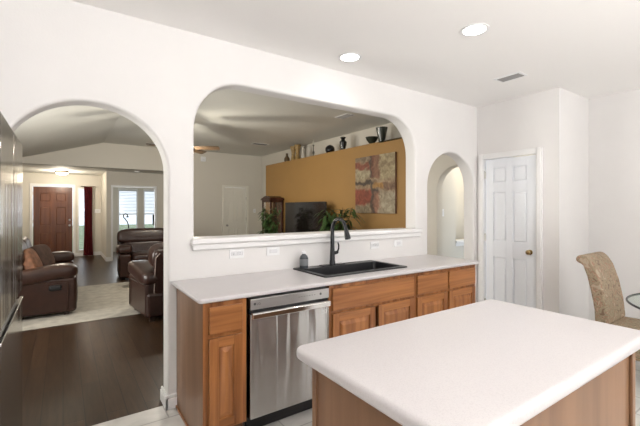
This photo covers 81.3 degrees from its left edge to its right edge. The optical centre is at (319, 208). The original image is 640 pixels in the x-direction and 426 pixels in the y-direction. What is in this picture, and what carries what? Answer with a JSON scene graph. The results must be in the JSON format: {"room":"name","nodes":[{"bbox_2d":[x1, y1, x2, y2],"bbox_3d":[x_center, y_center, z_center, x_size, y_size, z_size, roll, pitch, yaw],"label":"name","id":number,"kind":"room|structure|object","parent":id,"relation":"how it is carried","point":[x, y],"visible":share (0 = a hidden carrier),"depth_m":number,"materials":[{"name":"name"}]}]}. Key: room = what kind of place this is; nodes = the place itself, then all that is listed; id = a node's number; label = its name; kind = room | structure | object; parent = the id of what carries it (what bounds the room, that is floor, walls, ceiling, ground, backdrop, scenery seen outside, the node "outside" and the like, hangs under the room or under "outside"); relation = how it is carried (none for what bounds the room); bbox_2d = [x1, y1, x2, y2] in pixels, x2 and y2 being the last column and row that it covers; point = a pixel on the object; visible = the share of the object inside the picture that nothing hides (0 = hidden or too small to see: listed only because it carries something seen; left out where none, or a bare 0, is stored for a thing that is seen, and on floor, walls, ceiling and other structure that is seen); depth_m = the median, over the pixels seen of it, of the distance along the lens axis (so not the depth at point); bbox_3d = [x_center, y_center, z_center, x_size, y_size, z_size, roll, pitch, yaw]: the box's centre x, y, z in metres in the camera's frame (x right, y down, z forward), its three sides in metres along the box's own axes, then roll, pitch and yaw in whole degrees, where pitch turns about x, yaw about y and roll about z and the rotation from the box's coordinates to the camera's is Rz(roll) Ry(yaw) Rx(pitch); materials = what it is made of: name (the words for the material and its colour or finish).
{"room":"kitchen","nodes":[
{"label":"kitchen","id":0,"kind":"room"},
{"bbox_2d":[22,172,100,255],"bbox_3d":[-7.923,0.217,10.765,2.970,2.440,0.120,0,0,-35],"label":"wall","id":1,"kind":"structure","parent":0,"point":[27,178],"depth_m":11.12,"materials":[{"name":"beige paint"}]},
{"bbox_2d":[33,186,71,251],"bbox_3d":[-7.744,0.403,10.809,0.941,2.045,0.101,0,0,-35],"label":"door","id":2,"kind":"structure","parent":1,"relation":"in","point":[52,206],"depth_m":10.83,"materials":[{"name":"brown wood"}]},
{"bbox_2d":[30,183,74,255],"bbox_3d":[-7.745,0.367,10.824,1.081,2.140,0.065,0,0,-35],"label":"door frame","id":3,"kind":"structure","parent":1,"relation":"attached to","point":[31,184],"depth_m":10.71,"materials":[{"name":"white paint"}]},
{"bbox_2d":[78,187,83,251],"bbox_3d":[-7.146,0.337,11.286,0.320,1.920,0.125,0,0,-35],"label":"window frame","id":4,"kind":"structure","parent":1,"relation":"in","point":[80,250],"depth_m":11.15,"materials":[{"name":"white paint"}]},
{"bbox_2d":[81,186,95,255],"bbox_3d":[-6.996,0.377,11.253,0.380,2.080,0.128,0,0,-35],"label":"curtain","id":5,"kind":"object","parent":1,"relation":"hanging from","point":[88,241],"visible":1,"depth_m":11.22,"materials":[{"name":"red fabric"}]},
{"bbox_2d":[83,187,92,255],"bbox_3d":[-6.976,0.387,11.224,0.255,2.060,0.056,0,0,-35],"label":"drape","id":6,"kind":"object","parent":5,"relation":"hanging from","point":[88,241],"depth_m":11.22,"materials":[{"name":"red fabric"}]},
{"bbox_2d":[22,163,163,175],"bbox_3d":[-6.206,-1.053,10.855,5.900,0.100,3.680,0,0,-35],"label":"ceiling","id":7,"kind":"structure","parent":0,"point":[27,168],"depth_m":9.90,"materials":[{"name":"white paint"}]},
{"bbox_2d":[55,170,68,174],"bbox_3d":[-6.939,-0.945,10.034,0.310,0.114,0.310,0,0,-35],"label":"flush light","id":8,"kind":"object","parent":7,"relation":"attached to","point":[59,172],"visible":1,"depth_m":9.94,"materials":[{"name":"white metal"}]},
{"bbox_2d":[101,172,105,255],"bbox_3d":[-6.254,0.217,10.871,0.102,2.440,1.600,0,0,-35],"label":"wall","id":9,"kind":"structure","parent":0,"point":[103,177],"depth_m":10.83,"materials":[{"name":"beige paint"}]},
{"bbox_2d":[76,251,110,260],"bbox_3d":[-6.490,1.382,10.638,0.657,0.110,1.760,0,0,-38],"label":"baseboard","id":10,"kind":"structure","parent":9,"relation":"attached to","point":[98,252],"depth_m":11.17,"materials":[{"name":"white paint"}]},
{"bbox_2d":[113,187,153,251],"bbox_3d":[-6.050,0.217,12.894,2.530,2.440,0.100,0,0,-35],"label":"wall","id":11,"kind":"structure","parent":0,"point":[115,189],"depth_m":12.37,"materials":[{"name":"beige paint"}]},
{"bbox_2d":[118,188,137,230],"bbox_3d":[-6.484,0.077,12.590,0.610,1.480,0.088,0,0,-35],"label":"window","id":12,"kind":"structure","parent":11,"relation":"in","point":[119,189],"depth_m":12.60,"materials":[{"name":"white paint"}]},
{"bbox_2d":[119,190,136,210],"bbox_3d":[-6.474,-0.243,12.575,0.514,0.751,0.050,0,0,-35],"label":"blind","id":13,"kind":"object","parent":12,"relation":"attached to","point":[132,191],"depth_m":12.59,"materials":[{"name":"white plastic"}]},
{"bbox_2d":[143,189,153,227],"bbox_3d":[-5.850,0.077,13.027,0.610,1.480,0.088,0,0,-35],"label":"window","id":14,"kind":"structure","parent":11,"relation":"in","point":[144,190],"depth_m":12.89,"materials":[{"name":"white paint"}]},
{"bbox_2d":[145,190,153,211],"bbox_3d":[-5.840,-0.243,13.011,0.514,0.751,0.050,0,0,-35],"label":"blind","id":15,"kind":"object","parent":14,"relation":"attached to","point":[145,190],"depth_m":12.96,"materials":[{"name":"white plastic"}]},
{"bbox_2d":[106,171,163,256],"bbox_3d":[-4.895,0.217,10.775,2.232,2.440,0.100,0,0,-35],"label":"wall","id":16,"kind":"structure","parent":0,"point":[112,178],"depth_m":10.45,"materials":[{"name":"beige paint"}]},
{"bbox_2d":[111,185,156,260],"bbox_3d":[-5.245,0.400,10.531,1.165,2.075,0.145,0,0,-35],"label":"door frame","id":17,"kind":"structure","parent":16,"relation":"attached to","point":[112,186],"depth_m":10.37,"materials":[{"name":"white paint"}]},
{"bbox_2d":[22,143,261,236],"bbox_3d":[-4.419,-0.113,9.901,6.640,3.100,0.120,0,0,-35],"label":"wall","id":18,"kind":"structure","parent":0,"point":[219,169],"depth_m":10.59,"materials":[{"name":"beige paint"}]},
{"bbox_2d":[225,188,245,234],"bbox_3d":[-2.507,0.407,11.141,0.681,2.035,0.101,0,0,-35],"label":"door","id":19,"kind":"structure","parent":18,"relation":"in","point":[235,198],"depth_m":11.15,"materials":[{"name":"beige paint"}]},
{"bbox_2d":[222,185,248,235],"bbox_3d":[-2.523,0.377,11.147,0.815,2.120,0.060,0,0,-35],"label":"door frame","id":20,"kind":"structure","parent":18,"relation":"attached to","point":[223,186],"depth_m":11.08,"materials":[{"name":"beige paint"}]},
{"bbox_2d":[14,89,391,156],"bbox_3d":[-2.462,-1.241,6.525,7.250,0.945,7.700,0,0,-35],"label":"ceiling","id":21,"kind":"structure","parent":0,"point":[230,120],"depth_m":7.02,"materials":[{"name":"white paint"}]},
{"bbox_2d":[146,143,219,153],"bbox_3d":[-2.455,-1.272,6.630,1.181,0.679,1.219,0,0,-35],"label":"ceiling fan","id":22,"kind":"object","parent":21,"relation":"hanging from","point":[198,149],"visible":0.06,"depth_m":6.68,"materials":[{"name":"brown metal"}]},
{"bbox_2d":[334,113,354,118],"bbox_3d":[0.438,-1.607,6.520,0.200,0.010,0.360,0,0,-35],"label":"ceiling vent","id":23,"kind":"object","parent":21,"relation":"in","point":[347,115],"visible":1,"depth_m":6.52,"materials":[{"name":"white plastic"}]},
{"bbox_2d":[0,0,510,394],"bbox_3d":[-0.282,-0.163,3.317,7.300,3.300,0.157,0,0,-35],"label":"wall","id":24,"kind":"structure","parent":0,"point":[54,53],"depth_m":2.73,"materials":[{"name":"paint"}]},
{"bbox_2d":[160,386,176,410],"bbox_3d":[-1.111,1.385,2.746,0.094,0.105,0.189,0,0,-35],"label":"baseboard","id":25,"kind":"structure","parent":24,"relation":"attached to","point":[169,401],"depth_m":2.67,"materials":[{"name":"white paint"}]},
{"bbox_2d":[229,248,243,258],"bbox_3d":[-0.659,0.359,2.955,0.120,0.074,0.011,0,0,-35],"label":"wall outlet","id":26,"kind":"object","parent":24,"relation":"attached to","point":[233,253],"visible":1,"depth_m":2.95,"materials":[{"name":"white plastic"}]},
{"bbox_2d":[267,246,279,255],"bbox_3d":[-0.394,0.360,3.139,0.120,0.074,0.010,0,0,-35],"label":"light switch","id":27,"kind":"object","parent":24,"relation":"attached to","point":[275,250],"visible":1,"depth_m":3.13,"materials":[{"name":"white plastic"}]},
{"bbox_2d":[190,228,422,250],"bbox_3d":[0.042,0.270,3.527,2.528,0.090,0.239,0,0,-35],"label":"ledge","id":28,"kind":"object","parent":24,"relation":"attached to","point":[200,243],"visible":0.88,"depth_m":3.21,"materials":[{"name":"white paint"}]},
{"bbox_2d":[370,241,378,248],"bbox_3d":[0.558,0.374,3.794,0.120,0.074,0.011,0,0,-35],"label":"wall outlet","id":29,"kind":"object","parent":24,"relation":"attached to","point":[375,244],"visible":1,"depth_m":3.79,"materials":[{"name":"white plastic"}]},
{"bbox_2d":[394,239,401,246],"bbox_3d":[0.838,0.372,3.988,0.120,0.074,0.010,0,0,-35],"label":"electrical outlet","id":30,"kind":"object","parent":24,"relation":"attached to","point":[397,243],"visible":1,"depth_m":3.98,"materials":[{"name":"white plastic"}]},
{"bbox_2d":[262,180,264,219],"bbox_3d":[-1.361,0.284,11.085,0.100,2.305,1.400,0,0,-35],"label":"wall","id":31,"kind":"structure","parent":0,"point":[263,181],"depth_m":11.56,"materials":[{"name":"beige paint"}]},
{"bbox_2d":[265,166,265,208],"bbox_3d":[-1.331,0.126,10.542,0.468,2.623,0.048,0,0,-35],"label":"wall","id":32,"kind":"structure","parent":0,"point":[265,166],"depth_m":10.40,"materials":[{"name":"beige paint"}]},
{"bbox_2d":[22,252,639,425],"bbox_3d":[-1.233,1.477,6.194,9.000,0.080,17.200,0,0,-35],"label":"floor","id":33,"kind":"structure","parent":0,"point":[90,373],"depth_m":3.26,"materials":[{"name":"brown wood"}]},
{"bbox_2d":[0,112,22,425],"bbox_3d":[-1.764,0.537,1.523,0.804,1.800,0.920,0,0,-35],"label":"refrigerator","id":34,"kind":"object","parent":33,"relation":"on","point":[10,145],"visible":1,"depth_m":1.64,"materials":[{"name":"silver metal"}]},
{"bbox_2d":[22,282,140,330],"bbox_3d":[-2.978,1.433,6.242,3.020,0.006,2.540,0,0,-35],"label":"area rug","id":35,"kind":"object","parent":33,"relation":"on","point":[102,301],"visible":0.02,"depth_m":5.27,"materials":[{"name":"beige carpet"}]},
{"bbox_2d":[17,237,77,317],"bbox_3d":[-4.241,0.945,5.615,0.962,0.984,2.103,0,0,-35],"label":"leather sofa","id":36,"kind":"object","parent":35,"relation":"on","point":[48,289],"visible":0.57,"depth_m":4.89,"materials":[{"name":"brown leather"}]},
{"bbox_2d":[22,241,27,263],"bbox_3d":[-4.235,0.631,5.146,0.324,0.356,0.818,0,0,-35],"label":"cushion","id":37,"kind":"object","parent":36,"relation":"on","point":[24,246],"depth_m":5.03,"materials":[{"name":"white fabric"}]},
{"bbox_2d":[22,237,31,247],"bbox_3d":[-4.678,0.631,5.788,0.324,0.356,0.818,0,0,-35],"label":"cushion","id":38,"kind":"object","parent":36,"relation":"on","point":[25,239],"depth_m":5.71,"materials":[{"name":"white fabric"}]},
{"bbox_2d":[23,248,42,269],"bbox_3d":[-3.976,0.732,5.117,0.243,0.352,0.360,0,0,-25],"label":"throw pillow","id":39,"kind":"object","parent":36,"relation":"on","point":[31,258],"visible":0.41,"depth_m":5.00,"materials":[{"name":"brown fabric"}]},
{"bbox_2d":[30,244,54,265],"bbox_3d":[-4.107,0.722,5.501,0.242,0.372,0.379,0,0,-11],"label":"throw pillow","id":40,"kind":"object","parent":36,"relation":"on","point":[44,252],"visible":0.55,"depth_m":5.46,"materials":[{"name":"brown fabric"}]},
{"bbox_2d":[49,285,61,290],"bbox_3d":[-3.479,1.047,4.899,0.140,0.070,0.024,0,0,-35],"label":"handle","id":41,"kind":"object","parent":36,"relation":"on","point":[51,287],"depth_m":4.89,"materials":[{"name":"black metal"}]},
{"bbox_2d":[116,228,163,279],"bbox_3d":[-3.750,0.935,8.015,1.123,1.003,0.965,0,0,-31],"label":"leather recliner","id":42,"kind":"object","parent":33,"relation":"on","point":[133,244],"visible":0.48,"depth_m":7.95,"materials":[{"name":"brown leather"}]},
{"bbox_2d":[130,250,148,260],"bbox_3d":[-3.695,1.022,7.923,0.583,0.210,0.739,0,0,-31],"label":"seat cushion","id":43,"kind":"object","parent":42,"relation":"on","point":[135,254],"depth_m":7.59,"materials":[{"name":"brown leather"}]},
{"bbox_2d":[117,228,163,243],"bbox_3d":[-3.884,0.612,8.242,1.067,0.356,0.324,0,0,-31],"label":"cushion","id":44,"kind":"object","parent":42,"relation":"on","point":[131,235],"depth_m":8.08,"materials":[{"name":"brown leather"}]},
{"bbox_2d":[123,241,163,251],"bbox_3d":[-3.855,0.860,8.193,0.858,0.352,0.272,0,0,-31],"label":"cushion","id":45,"kind":"object","parent":42,"relation":"on","point":[136,245],"depth_m":8.06,"materials":[{"name":"brown leather"}]},
{"bbox_2d":[128,242,163,321],"bbox_3d":[-2.070,0.945,5.270,1.023,0.984,0.962,0,0,-41],"label":"leather recliner","id":46,"kind":"object","parent":33,"relation":"on","point":[146,277],"visible":0.41,"depth_m":4.75,"materials":[{"name":"brown leather"}]},
{"bbox_2d":[148,242,163,266],"bbox_3d":[-1.901,0.631,5.072,0.788,0.356,0.324,0,0,-41],"label":"cushion","id":47,"kind":"object","parent":46,"relation":"on","point":[154,249],"depth_m":4.77,"materials":[{"name":"brown leather"}]},
{"bbox_2d":[176,289,245,425],"bbox_3d":[-0.749,0.996,2.509,0.282,0.882,0.640,0,0,-35],"label":"base cabinet","id":48,"kind":"object","parent":33,"relation":"on","point":[211,337],"visible":0.81,"depth_m":2.27,"materials":[{"name":"brown wood"}]},
{"bbox_2d":[257,208,280,233],"bbox_3d":[-1.164,0.691,8.578,0.582,1.492,0.556,0,0,11],"label":"potted plant","id":49,"kind":"object","parent":33,"relation":"on","point":[269,225],"visible":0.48,"depth_m":8.51,"materials":[{"name":"green plant"}]},
{"bbox_2d":[261,196,283,232],"bbox_3d":[-1.228,0.559,9.598,0.410,1.755,0.540,0,0,-35],"label":"curio cabinet","id":50,"kind":"object","parent":33,"relation":"on","point":[277,201],"visible":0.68,"depth_m":9.53,"materials":[{"name":"brown wood"}]},
{"bbox_2d":[245,286,330,425],"bbox_3d":[-0.347,1.001,2.738,0.606,0.864,0.628,0,0,-35],"label":"dishwasher","id":51,"kind":"object","parent":33,"relation":"on","point":[278,383],"visible":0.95,"depth_m":2.46,"materials":[{"name":"silver metal"}]},
{"bbox_2d":[313,207,363,230],"bbox_3d":[0.298,0.710,6.877,0.851,1.454,0.977,0,0,-35],"label":"potted plant","id":52,"kind":"object","parent":33,"relation":"on","point":[326,224],"visible":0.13,"depth_m":6.69,"materials":[{"name":"green plant"}]},
{"bbox_2d":[325,273,414,337],"bbox_3d":[0.270,0.996,3.212,0.910,0.882,0.640,0,0,-35],"label":"base cabinet","id":53,"kind":"object","parent":33,"relation":"on","point":[367,304],"visible":0.41,"depth_m":2.91,"materials":[{"name":"brown wood"}]},
{"bbox_2d":[414,265,474,316],"bbox_3d":[1.014,0.996,3.724,0.889,0.882,0.640,0,0,-35],"label":"base cabinet","id":54,"kind":"object","parent":33,"relation":"on","point":[449,288],"visible":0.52,"depth_m":3.42,"materials":[{"name":"brown wood"}]},
{"bbox_2d":[171,254,478,303],"bbox_3d":[0.266,0.538,3.196,2.785,0.031,0.662,0,0,-35],"label":"countertop","id":55,"kind":"structure","parent":54,"relation":"on","point":[238,286],"depth_m":2.70,"materials":[{"name":"white stone"}]},
{"bbox_2d":[319,217,350,265],"bbox_3d":[0.174,0.296,3.281,0.250,0.433,0.277,0,0,-35],"label":"kitchen faucet","id":56,"kind":"object","parent":55,"relation":"on","point":[333,252],"visible":1,"depth_m":3.35,"materials":[{"name":"grey metal"}]},
{"bbox_2d":[293,260,406,277],"bbox_3d":[0.272,0.634,3.254,0.904,0.242,0.494,0,0,-35],"label":"sink","id":57,"kind":"object","parent":55,"relation":"in","point":[357,267],"visible":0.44,"depth_m":3.33,"materials":[{"name":"black stone"}]},
{"bbox_2d":[300,250,307,268],"bbox_3d":[-0.138,0.438,3.205,0.076,0.150,0.076,0,0,-35],"label":"soap bottle","id":58,"kind":"object","parent":57,"relation":"on","point":[303,258],"visible":1,"depth_m":3.18,"materials":[{"name":"grey plastic"}]},
{"bbox_2d":[312,353,634,425],"bbox_3d":[0.664,1.004,1.506,1.254,0.866,0.626,0,0,-35],"label":"kitchen island","id":59,"kind":"object","parent":33,"relation":"on","point":[608,399],"visible":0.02,"depth_m":1.35,"materials":[{"name":"brown wood"}]},
{"bbox_2d":[297,299,639,425],"bbox_3d":[0.652,0.547,1.498,1.330,0.048,0.730,0,0,-35],"label":"island countertop","id":60,"kind":"structure","parent":59,"relation":"on","point":[490,362],"depth_m":1.29,"materials":[{"name":"white stone"}]},
{"bbox_2d":[576,252,639,360],"bbox_3d":[2.699,0.929,3.228,0.489,1.023,0.691,0,0,-36],"label":"dining chair","id":61,"kind":"object","parent":33,"relation":"on","point":[607,296],"visible":0.63,"depth_m":3.28,"materials":[{"name":"fabric"}]},
{"bbox_2d":[625,293,639,308],"bbox_3d":[2.797,1.061,2.462,1.208,0.750,1.208,0,0,-35],"label":"dining table","id":62,"kind":"object","parent":33,"relation":"on","point":[635,294],"visible":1,"depth_m":2.80,"materials":[{"name":"clear glass"}]},
{"bbox_3d":[-0.377,1.152,8.278,0.447,0.570,1.440,0,0,-35],"label":"media console","id":63,"kind":"object","parent":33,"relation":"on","visible":0},
{"bbox_2d":[285,202,326,232],"bbox_3d":[-0.350,0.364,8.297,0.280,1.004,1.670,0,0,-35],"label":"television","id":64,"kind":"object","parent":63,"relation":"on","point":[299,216],"visible":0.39,"depth_m":8.28,"materials":[{"name":"black plastic"}]},
{"bbox_2d":[262,123,401,179],"bbox_3d":[0.390,-1.266,8.509,0.100,0.795,7.630,0,0,-35],"label":"wall","id":65,"kind":"structure","parent":0,"point":[355,139],"depth_m":8.51,"materials":[{"name":"beige paint"}]},
{"bbox_2d":[71,0,639,106],"bbox_3d":[1.677,-1.353,1.180,6.700,0.100,5.640,0,0,-35],"label":"ceiling","id":66,"kind":"structure","parent":0,"point":[589,49],"depth_m":2.83,"materials":[{"name":"white paint"}]},
{"bbox_2d":[338,52,360,61],"bbox_3d":[0.257,-1.298,3.213,0.200,0.008,0.200,0,0,-35],"label":"recessed light","id":67,"kind":"object","parent":66,"relation":"in","point":[350,56],"visible":1,"depth_m":3.20,"materials":[{"name":"white plastic"}]},
{"bbox_2d":[460,23,489,36],"bbox_3d":[1.126,-1.298,2.718,0.200,0.008,0.200,0,0,-35],"label":"recessed light","id":68,"kind":"object","parent":66,"relation":"in","point":[475,29],"visible":1,"depth_m":2.70,"materials":[{"name":"white plastic"}]},
{"bbox_2d":[493,72,527,82],"bbox_3d":[1.889,-1.297,3.700,0.160,0.010,0.260,0,0,-35],"label":"ceiling vent","id":69,"kind":"object","parent":66,"relation":"in","point":[516,75],"visible":1,"depth_m":3.69,"materials":[{"name":"white plastic"}]},
{"bbox_2d":[266,138,457,255],"bbox_3d":[0.380,0.160,7.766,0.140,2.655,6.463,0,0,-35],"label":"wall","id":70,"kind":"structure","parent":0,"point":[329,178],"depth_m":7.35,"materials":[{"name":"paint"}]},
{"bbox_2d":[266,137,401,165],"bbox_3d":[0.245,-1.178,8.324,0.550,0.020,5.390,0,0,-35],"label":"trim","id":71,"kind":"structure","parent":70,"relation":"on","point":[399,137],"depth_m":7.67,"materials":[{"name":"paint"}]},
{"bbox_2d":[284,153,289,161],"bbox_3d":[-0.860,-1.306,9.706,0.150,0.235,0.150,0,0,-35],"label":"bottle vase","id":72,"kind":"object","parent":71,"relation":"on","point":[286,158],"visible":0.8,"depth_m":9.66,"materials":[{"name":"brown ceramic"}]},
{"bbox_2d":[290,146,295,159],"bbox_3d":[-0.679,-1.376,9.479,0.180,0.375,0.180,0,0,-35],"label":"vase","id":73,"kind":"object","parent":71,"relation":"on","point":[292,148],"visible":0.7,"depth_m":9.43,"materials":[{"name":"metal"}]},
{"bbox_2d":[294,144,300,158],"bbox_3d":[-0.559,-1.381,9.270,0.180,0.385,0.180,0,0,-35],"label":"vase","id":74,"kind":"object","parent":71,"relation":"on","point":[297,146],"visible":0.84,"depth_m":9.22,"materials":[{"name":"ceramic"}]},
{"bbox_2d":[325,145,334,152],"bbox_3d":[0.218,-1.284,8.142,0.210,0.190,0.210,0,0,-35],"label":"round vase","id":75,"kind":"object","parent":71,"relation":"on","point":[329,148],"visible":0.73,"depth_m":8.06,"materials":[{"name":"black ceramic"}]},
{"bbox_2d":[339,137,346,149],"bbox_3d":[0.479,-1.333,7.763,0.160,0.288,0.160,0,0,-35],"label":"urn vase","id":76,"kind":"object","parent":71,"relation":"on","point":[342,143],"visible":0.78,"depth_m":7.71,"materials":[{"name":"black ceramic"}]},
{"bbox_2d":[365,136,377,143],"bbox_3d":[0.984,-1.266,7.066,0.244,0.155,0.244,0,0,-35],"label":"footed bowl","id":77,"kind":"object","parent":71,"relation":"on","point":[370,139],"visible":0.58,"depth_m":6.99,"materials":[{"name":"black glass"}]},
{"bbox_2d":[376,126,387,141],"bbox_3d":[1.129,-1.331,6.820,0.220,0.285,0.220,0,0,-35],"label":"vase","id":78,"kind":"object","parent":71,"relation":"on","point":[381,131],"visible":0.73,"depth_m":6.75,"materials":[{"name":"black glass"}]},
{"bbox_2d":[355,152,396,213],"bbox_3d":[0.988,-0.431,6.723,0.042,1.044,1.040,0,0,-35],"label":"painting","id":79,"kind":"object","parent":70,"relation":"attached to","point":[375,175],"visible":0.9,"depth_m":6.66,"materials":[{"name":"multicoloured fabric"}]},
{"bbox_2d":[442,168,463,258],"bbox_3d":[2.510,0.135,6.394,1.810,2.605,0.120,0,0,-35],"label":"wall","id":80,"kind":"structure","parent":0,"point":[449,184],"depth_m":6.05,"materials":[{"name":"beige paint"}]},
{"bbox_2d":[455,239,463,245],"bbox_3d":[2.721,0.580,6.542,1.295,0.095,0.175,0,0,-35],"label":"ledge","id":81,"kind":"object","parent":80,"relation":"on","point":[459,242],"visible":0.29,"depth_m":6.18,"materials":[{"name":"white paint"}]},
{"bbox_2d":[456,167,463,238],"bbox_3d":[2.628,0.135,7.033,1.690,2.605,0.100,0,0,-35],"label":"wall","id":82,"kind":"structure","parent":0,"point":[459,179],"depth_m":6.96,"materials":[{"name":"beige paint"}]},
{"bbox_2d":[477,87,562,313],"bbox_3d":[2.343,0.067,4.444,0.098,2.740,0.968,0,0,-35],"label":"wall","id":83,"kind":"structure","parent":0,"point":[535,120],"depth_m":4.15,"materials":[{"name":"paint"}]},
{"bbox_2d":[484,155,535,307],"bbox_3d":[2.248,0.409,4.485,0.101,2.032,0.655,0,0,-35],"label":"door","id":84,"kind":"structure","parent":83,"relation":"in","point":[510,235],"depth_m":4.46,"materials":[{"name":"white paint"}]},
{"bbox_2d":[478,147,542,309],"bbox_3d":[2.269,0.377,4.474,0.070,2.120,0.773,0,0,-35],"label":"door frame","id":85,"kind":"structure","parent":83,"relation":"attached to","point":[538,151],"depth_m":4.42,"materials":[{"name":"white paint"}]},
{"bbox_2d":[563,89,588,318],"bbox_3d":[2.939,0.067,4.327,0.750,2.740,0.100,0,0,-35],"label":"wall","id":86,"kind":"structure","parent":0,"point":[575,107],"depth_m":4.25,"materials":[{"name":"paint"}]},
{"bbox_2d":[589,89,639,320],"bbox_3d":[4.537,0.067,2.607,0.100,2.740,4.545,0,0,-35],"label":"wall","id":87,"kind":"structure","parent":0,"point":[614,119],"depth_m":4.22,"materials":[{"name":"paint"}]},
{"label":"outside","id":88,"kind":"structure","parent":0,"visible":0},
{"bbox_2d":[72,224,153,251],"bbox_3d":[-14.640,1.647,23.005,26.000,0.180,25.500,0,0,-35],"label":"lawn","id":89,"kind":"structure","parent":88,"point":[121,227],"depth_m":27.35,"materials":[{"name":"green plant"}]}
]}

